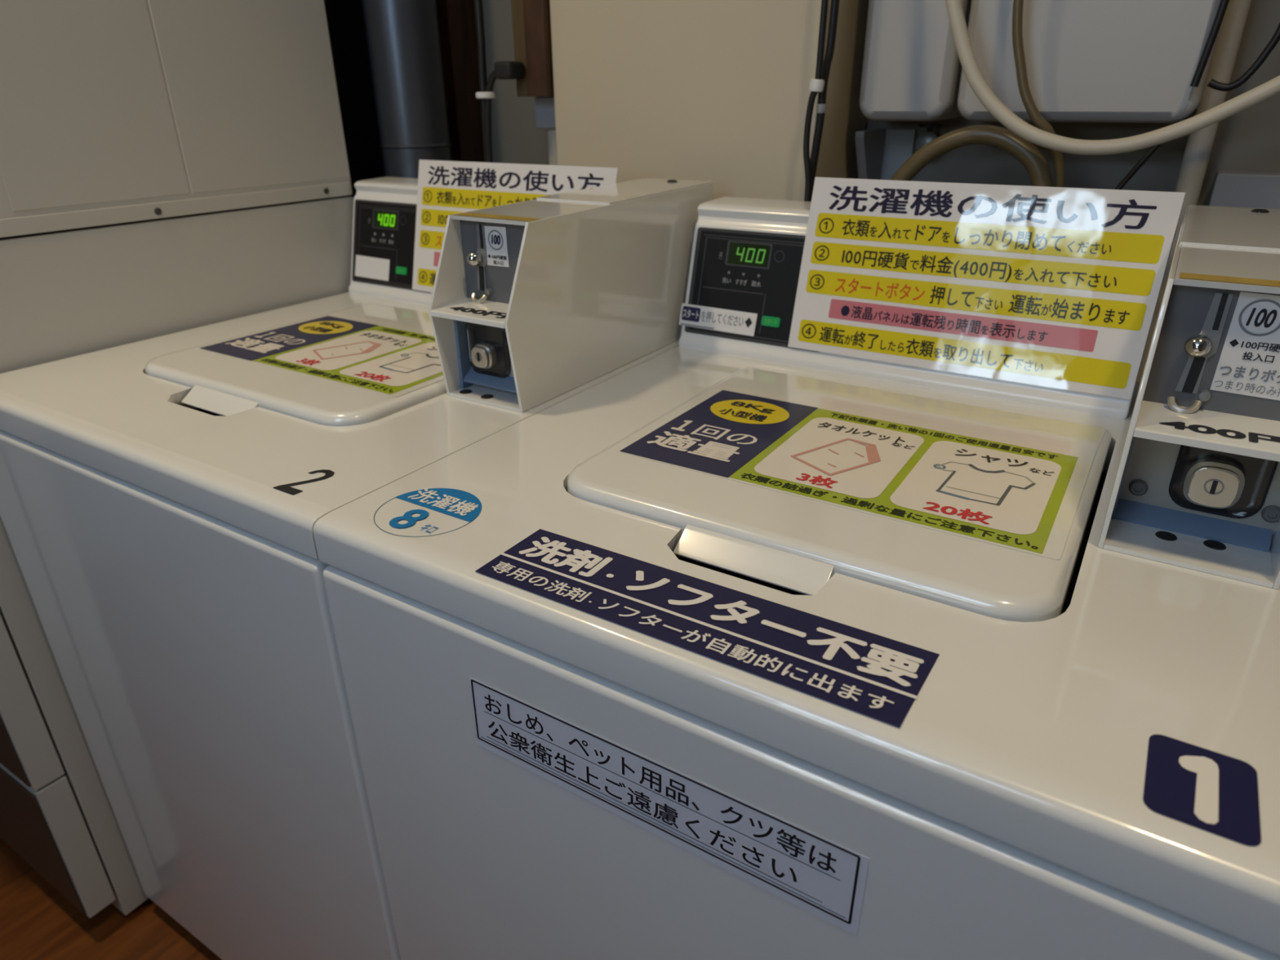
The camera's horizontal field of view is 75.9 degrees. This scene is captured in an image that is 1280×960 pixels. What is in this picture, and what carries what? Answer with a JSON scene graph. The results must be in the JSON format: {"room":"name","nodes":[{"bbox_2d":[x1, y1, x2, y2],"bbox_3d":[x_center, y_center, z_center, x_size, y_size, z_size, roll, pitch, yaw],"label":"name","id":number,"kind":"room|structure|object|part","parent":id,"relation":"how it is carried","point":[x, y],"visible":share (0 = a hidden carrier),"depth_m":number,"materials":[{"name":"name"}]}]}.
{"room":"laundry","nodes":[
{"label":"laundry","id":0,"kind":"room"},
{"bbox_2d":[0,837,222,959],"bbox_3d":[-0.346,1.011,0.783,4.080,0.090,2.790,15,29,29],"label":"floor","id":1,"kind":"structure","parent":0,"point":[37,922],"depth_m":1.31,"materials":[{"name":"brown wood"}]},
{"bbox_2d":[0,0,353,918],"bbox_3d":[-0.941,-0.413,1.251,0.639,2.100,0.726,15,29,29],"label":"dryer","id":2,"kind":"object","parent":1,"relation":"on","point":[167,166],"visible":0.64,"depth_m":1.12,"materials":[{"name":"paint"}]},
{"bbox_3d":[-1.116,0.044,1.149,0.615,0.702,0.004,15,29,29],"label":"panel","id":3,"kind":"part","parent":2,"relation":"part of","materials":[{"name":"grey metal"}]},
{"bbox_3d":[-1.108,0.031,1.165,0.636,0.727,0.040,15,29,29],"label":"frame","id":4,"kind":"part","parent":2,"relation":"part of","materials":[{"name":"paint"}]},
{"bbox_3d":[-1.112,0.490,1.359,0.615,0.244,0.004,15,29,29],"label":"kick panel","id":5,"kind":"part","parent":2,"relation":"part of","materials":[{"name":"grey metal"}]},
{"bbox_3d":[-1.104,0.480,1.377,0.636,0.258,0.040,15,29,29],"label":"kick frame","id":6,"kind":"part","parent":2,"relation":"part of","materials":[{"name":"paint"}]},
{"bbox_2d":[0,176,679,959],"bbox_3d":[-0.338,0.159,1.226,0.644,1.076,0.718,15,29,29],"label":"washing machine","id":7,"kind":"object","parent":1,"relation":"on","point":[162,499],"visible":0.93,"depth_m":0.88,"materials":[{"name":"white metal"}]},
{"bbox_3d":[-0.463,-0.086,0.911,0.117,0.019,0.030,15,29,29],"label":"lid handle","id":8,"kind":"part","parent":7,"relation":"part of","materials":[{"name":"white plastic"}]},
{"bbox_3d":[-0.357,-0.155,1.056,0.391,0.032,0.374,15,29,29],"label":"lid","id":9,"kind":"part","parent":7,"relation":"part of","materials":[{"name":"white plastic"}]},
{"bbox_2d":[197,313,444,396],"bbox_3d":[-0.355,-0.168,1.043,0.364,0.001,0.217,15,29,29],"label":"instruction label","id":10,"kind":"object","parent":7,"relation":"on","point":[386,358],"visible":0.83,"depth_m":1.03,"materials":[{"name":"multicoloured paper"}]},
{"bbox_2d":[412,160,617,292],"bbox_3d":[-0.197,-0.359,1.202,0.368,0.193,0.048,15,29,29],"label":"sign","id":11,"kind":"object","parent":7,"relation":"attached to","point":[445,188],"visible":0.29,"depth_m":1.22,"materials":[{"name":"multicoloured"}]},
{"bbox_2d":[428,177,713,412],"bbox_3d":[-0.061,-0.244,0.995,0.107,0.196,0.429,15,29,29],"label":"box","id":12,"kind":"object","parent":7,"relation":"on","point":[532,302],"visible":1,"depth_m":0.89,"materials":[{"name":"white metal"}]},
{"bbox_2d":[430,297,508,328],"bbox_3d":[-0.161,-0.174,0.853,0.100,0.008,0.056,15,29,29],"label":"shelf","id":13,"kind":"object","parent":12,"relation":"attached to","point":[492,312],"depth_m":0.85,"materials":[{"name":"white metal"}]},
{"bbox_3d":[-0.174,-0.232,0.860,0.016,0.016,0.015,15,29,29],"label":"slide knob","id":14,"kind":"part","parent":12,"relation":"part of","materials":[{"name":"silver metal"}]},
{"bbox_2d":[471,288,493,303],"bbox_3d":[-0.170,-0.196,0.875,0.025,0.016,0.012,7,26,15],"label":"cup","id":15,"kind":"object","parent":12,"relation":"on","point":[478,295],"depth_m":0.88,"materials":[{"name":"silver metal"}]},
{"bbox_3d":[-0.150,-0.140,0.889,0.100,0.092,0.004,15,29,29],"label":"lock plate","id":16,"kind":"part","parent":12,"relation":"part of","materials":[{"name":"metal"}]},
{"bbox_3d":[-0.145,-0.222,0.858,0.100,0.095,0.004,15,29,29],"label":"coin plate","id":17,"kind":"part","parent":12,"relation":"part of","materials":[{"name":"metal"}]},
{"bbox_3d":[-0.013,-0.362,1.025,0.104,0.005,0.242,15,29,29],"label":"plate","id":18,"kind":"part","parent":12,"relation":"part of","materials":[{"name":"white metal"}]},
{"bbox_2d":[361,0,451,178],"bbox_3d":[-0.399,-0.666,1.426,0.125,2.400,0.125,15,29,29],"label":"duct","id":19,"kind":"object","parent":1,"relation":"on","point":[403,39],"visible":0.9,"depth_m":1.38,"materials":[{"name":"metal"}]},
{"bbox_2d":[313,196,1279,959],"bbox_3d":[0.206,0.301,0.912,0.646,1.076,0.718,15,29,29],"label":"washing machine","id":20,"kind":"object","parent":1,"relation":"on","point":[605,703],"visible":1,"depth_m":0.54,"materials":[{"name":"white metal"}]},
{"bbox_3d":[0.082,0.057,0.597,0.117,0.019,0.030,15,29,29],"label":"lid handle","id":21,"kind":"part","parent":20,"relation":"part of","materials":[{"name":"white plastic"}]},
{"bbox_2d":[803,0,828,201],"bbox_3d":[0.212,-0.502,0.977,0.017,0.345,0.019,-11,27,-20],"label":"power cord","id":22,"kind":"object","parent":20,"relation":"attached to","point":[816,85],"visible":0.98,"depth_m":0.99,"materials":[{"name":"black plastic"}]},
{"bbox_3d":[0.188,-0.013,0.742,0.391,0.032,0.374,15,29,29],"label":"lid","id":23,"kind":"part","parent":20,"relation":"part of","materials":[{"name":"white plastic"}]},
{"bbox_2d":[617,385,1094,559],"bbox_3d":[0.190,-0.025,0.729,0.364,0.001,0.217,15,29,29],"label":"instruction label","id":24,"kind":"object","parent":20,"relation":"on","point":[1016,494],"visible":1,"depth_m":0.71,"materials":[{"name":"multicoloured paper"}]},
{"bbox_2d":[787,177,1185,399],"bbox_3d":[0.348,-0.217,0.888,0.368,0.193,0.048,15,29,29],"label":"sign","id":25,"kind":"object","parent":20,"relation":"attached to","point":[1056,287],"visible":1,"depth_m":0.87,"materials":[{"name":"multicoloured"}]},
{"bbox_2d":[1097,204,1279,589],"bbox_3d":[0.484,-0.101,0.680,0.107,0.196,0.429,15,29,29],"label":"box","id":26,"kind":"object","parent":20,"relation":"on","point":[1196,486],"visible":1,"depth_m":0.57,"materials":[{"name":"white metal"}]},
{"bbox_2d":[1167,389,1210,413],"bbox_3d":[0.375,-0.053,0.561,0.025,0.016,0.012,7,26,15],"label":"cup","id":27,"kind":"object","parent":26,"relation":"on","point":[1179,401],"depth_m":0.56,"materials":[{"name":"silver metal"}]},
{"bbox_3d":[0.371,-0.089,0.546,0.016,0.016,0.015,15,29,29],"label":"slide knob","id":28,"kind":"part","parent":26,"relation":"part of","materials":[{"name":"silver metal"}]},
{"bbox_3d":[0.411,-0.007,0.596,0.100,0.092,0.004,15,29,29],"label":"lock plate","id":29,"kind":"part","parent":26,"relation":"part of","materials":[{"name":"metal"}]},
{"bbox_2d":[1133,400,1279,462],"bbox_3d":[0.384,-0.032,0.539,0.100,0.008,0.056,15,29,29],"label":"shelf","id":30,"kind":"object","parent":26,"relation":"attached to","point":[1251,428],"depth_m":0.54,"materials":[{"name":"white metal"}]},
{"bbox_3d":[0.400,-0.080,0.544,0.100,0.095,0.004,15,29,29],"label":"coin plate","id":31,"kind":"part","parent":26,"relation":"part of","materials":[{"name":"metal"}]},
{"bbox_3d":[0.532,-0.220,0.711,0.104,0.005,0.242,15,29,29],"label":"plate","id":32,"kind":"part","parent":26,"relation":"part of","materials":[{"name":"white metal"}]},
{"bbox_3d":[0.267,0.145,0.390,0.046,0.001,0.059,15,29,29],"label":"number plate","id":33,"kind":"part","parent":20,"relation":"part of","materials":[{"name":"blue plastic"}]},
{"bbox_2d":[473,0,1279,205],"bbox_3d":[0.334,-0.584,1.238,3.900,2.400,0.090,15,29,29],"label":"wall","id":34,"kind":"structure","parent":0,"point":[1248,140],"depth_m":1.07,"materials":[{"name":"beige paint"}]},
{"bbox_2d":[324,0,384,199],"bbox_3d":[-0.860,-0.865,1.858,1.095,2.400,0.036,15,29,29],"label":"trim","id":35,"kind":"structure","parent":34,"relation":"attached to","point":[344,18],"depth_m":1.67,"materials":[{"name":"black"}]},
{"bbox_2d":[435,0,484,162],"bbox_3d":[-0.343,-0.721,1.541,0.060,2.400,0.072,15,29,29],"label":"trim","id":36,"kind":"structure","parent":34,"relation":"attached to","point":[455,18],"depth_m":1.51,"materials":[{"name":"brown wood"}]},
{"bbox_2d":[511,0,554,96],"bbox_3d":[-0.109,-0.707,1.290,0.064,0.188,0.216,15,29,29],"label":"wooden post","id":37,"kind":"object","parent":34,"relation":"attached to","point":[531,22],"visible":0.44,"depth_m":1.22,"materials":[{"name":"brown wood"}]},
{"bbox_2d":[474,0,524,162],"bbox_3d":[-0.216,-0.613,1.247,0.078,0.318,0.039,15,29,29],"label":"power cord","id":38,"kind":"object","parent":37,"relation":"hanging from","point":[503,69],"visible":0.9,"depth_m":1.25,"materials":[{"name":"black plastic"}]},
{"bbox_2d":[511,0,528,96],"bbox_3d":[-0.124,-0.712,1.301,0.027,0.188,0.210,15,29,29],"label":"pipe","id":39,"kind":"object","parent":37,"relation":"attached to","point":[519,7],"depth_m":1.23,"materials":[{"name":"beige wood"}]},
{"bbox_2d":[534,96,555,128],"bbox_3d":[-0.097,-0.607,1.352,0.051,0.046,0.180,15,29,29],"label":"junction box","id":40,"kind":"object","parent":34,"relation":"attached to","point":[544,106],"visible":0.24,"depth_m":1.28,"materials":[{"name":"grey"}]},
{"bbox_2d":[546,128,557,165],"bbox_3d":[-0.129,-0.041,1.557,0.030,1.152,0.030,15,29,29],"label":"conduit","id":41,"kind":"object","parent":40,"relation":"attached to","point":[552,143],"visible":0.1,"depth_m":1.31,"materials":[{"name":"beige"}]},
{"bbox_2d":[549,0,869,201],"bbox_3d":[0.101,-0.571,1.214,0.422,2.400,0.204,15,29,29],"label":"wall panel","id":42,"kind":"object","parent":34,"relation":"attached to","point":[717,91],"depth_m":1.12,"materials":[{"name":"beige paint"}]},
{"bbox_2d":[809,0,839,201],"bbox_3d":[0.223,-0.507,0.990,0.026,0.346,0.013,15,29,29],"label":"power cord","id":43,"kind":"object","parent":34,"relation":"attached to","point":[821,106],"visible":0.88,"depth_m":1.00,"materials":[{"name":"black plastic"}]},
{"bbox_2d":[855,128,916,180],"bbox_3d":[0.346,-0.408,1.185,0.054,0.177,0.105,15,29,29],"label":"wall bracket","id":44,"kind":"object","parent":34,"relation":"attached to","point":[880,153],"visible":0.45,"depth_m":1.18,"materials":[{"name":"grey metal"}]},
{"bbox_2d":[859,0,971,120],"bbox_3d":[0.368,-0.656,1.032,0.118,0.373,0.135,15,29,29],"label":"tank","id":45,"kind":"object","parent":34,"relation":"attached to","point":[912,68],"visible":0.94,"depth_m":1.03,"materials":[{"name":"grey plastic"}]},
{"bbox_2d":[915,123,942,150],"bbox_3d":[0.406,-0.476,1.146,0.030,0.040,0.050,15,29,29],"label":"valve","id":46,"kind":"object","parent":34,"relation":"attached to","point":[923,139],"visible":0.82,"depth_m":1.13,"materials":[{"name":"metal"}]},
{"bbox_3d":[0.400,-0.484,1.133,0.030,0.015,0.030,15,29,29],"label":"valve handle","id":47,"kind":"part","parent":46,"relation":"part of","materials":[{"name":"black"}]},
{"bbox_2d":[957,0,1221,123],"bbox_3d":[0.534,-0.613,0.936,0.260,0.373,0.135,15,29,29],"label":"tank","id":48,"kind":"object","parent":34,"relation":"attached to","point":[1132,61],"visible":0.92,"depth_m":0.93,"materials":[{"name":"grey plastic"}]},
{"bbox_2d":[890,124,1053,186],"bbox_3d":[0.397,-0.354,1.008,0.213,0.150,0.021,15,29,29],"label":"hose","id":49,"kind":"object","parent":48,"relation":"attached to","point":[1036,164],"visible":0.64,"depth_m":0.97,"materials":[{"name":"brown"}]},
{"bbox_2d":[1012,0,1064,187],"bbox_3d":[0.457,-0.457,0.930,0.094,0.390,0.021,8,27,18],"label":"tube","id":50,"kind":"object","parent":48,"relation":"attached to","point":[1036,117],"visible":0.81,"depth_m":0.94,"materials":[{"name":"brown plastic"}]},
{"bbox_2d":[945,0,1279,155],"bbox_3d":[0.505,-0.479,0.837,0.436,0.276,0.022,15,29,29],"label":"hose","id":51,"kind":"object","parent":48,"relation":"attached to","point":[975,78],"visible":1,"depth_m":0.90,"materials":[{"name":"beige plastic"}]},
{"bbox_2d":[1115,108,1196,190],"bbox_3d":[0.586,-0.370,0.947,0.072,0.111,0.006,15,29,29],"label":"wire","id":52,"kind":"object","parent":48,"relation":"attached to","point":[1153,148],"visible":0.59,"depth_m":0.95,"materials":[{"name":"black"}]},
{"bbox_2d":[1190,0,1229,87],"bbox_3d":[0.595,-0.500,0.832,0.022,0.184,0.008,15,29,29],"label":"wire","id":53,"kind":"object","parent":48,"relation":"attached to","point":[1223,5],"visible":1,"depth_m":0.85,"materials":[{"name":"black"}]},
{"bbox_2d":[1207,22,1279,91],"bbox_3d":[0.641,-0.485,0.845,0.064,0.152,0.008,15,29,29],"label":"wire","id":54,"kind":"object","parent":48,"relation":"attached to","point":[1213,84],"visible":1,"depth_m":0.86,"materials":[{"name":"black"}]},
{"bbox_2d":[1137,0,1251,382],"bbox_3d":[0.660,-0.449,0.944,0.027,2.400,0.027,15,29,29],"label":"pipe","id":55,"kind":"object","parent":34,"relation":"attached to","point":[1199,144],"visible":0.15,"depth_m":0.95,"materials":[{"name":"beige plastic"}]},
{"bbox_2d":[1208,170,1279,208],"bbox_3d":[0.871,0.172,1.134,0.396,1.110,0.042,15,29,29],"label":"board","id":56,"kind":"object","parent":34,"relation":"attached to","point":[1232,188],"visible":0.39,"depth_m":0.97,"materials":[{"name":"grey metal"}]}
]}

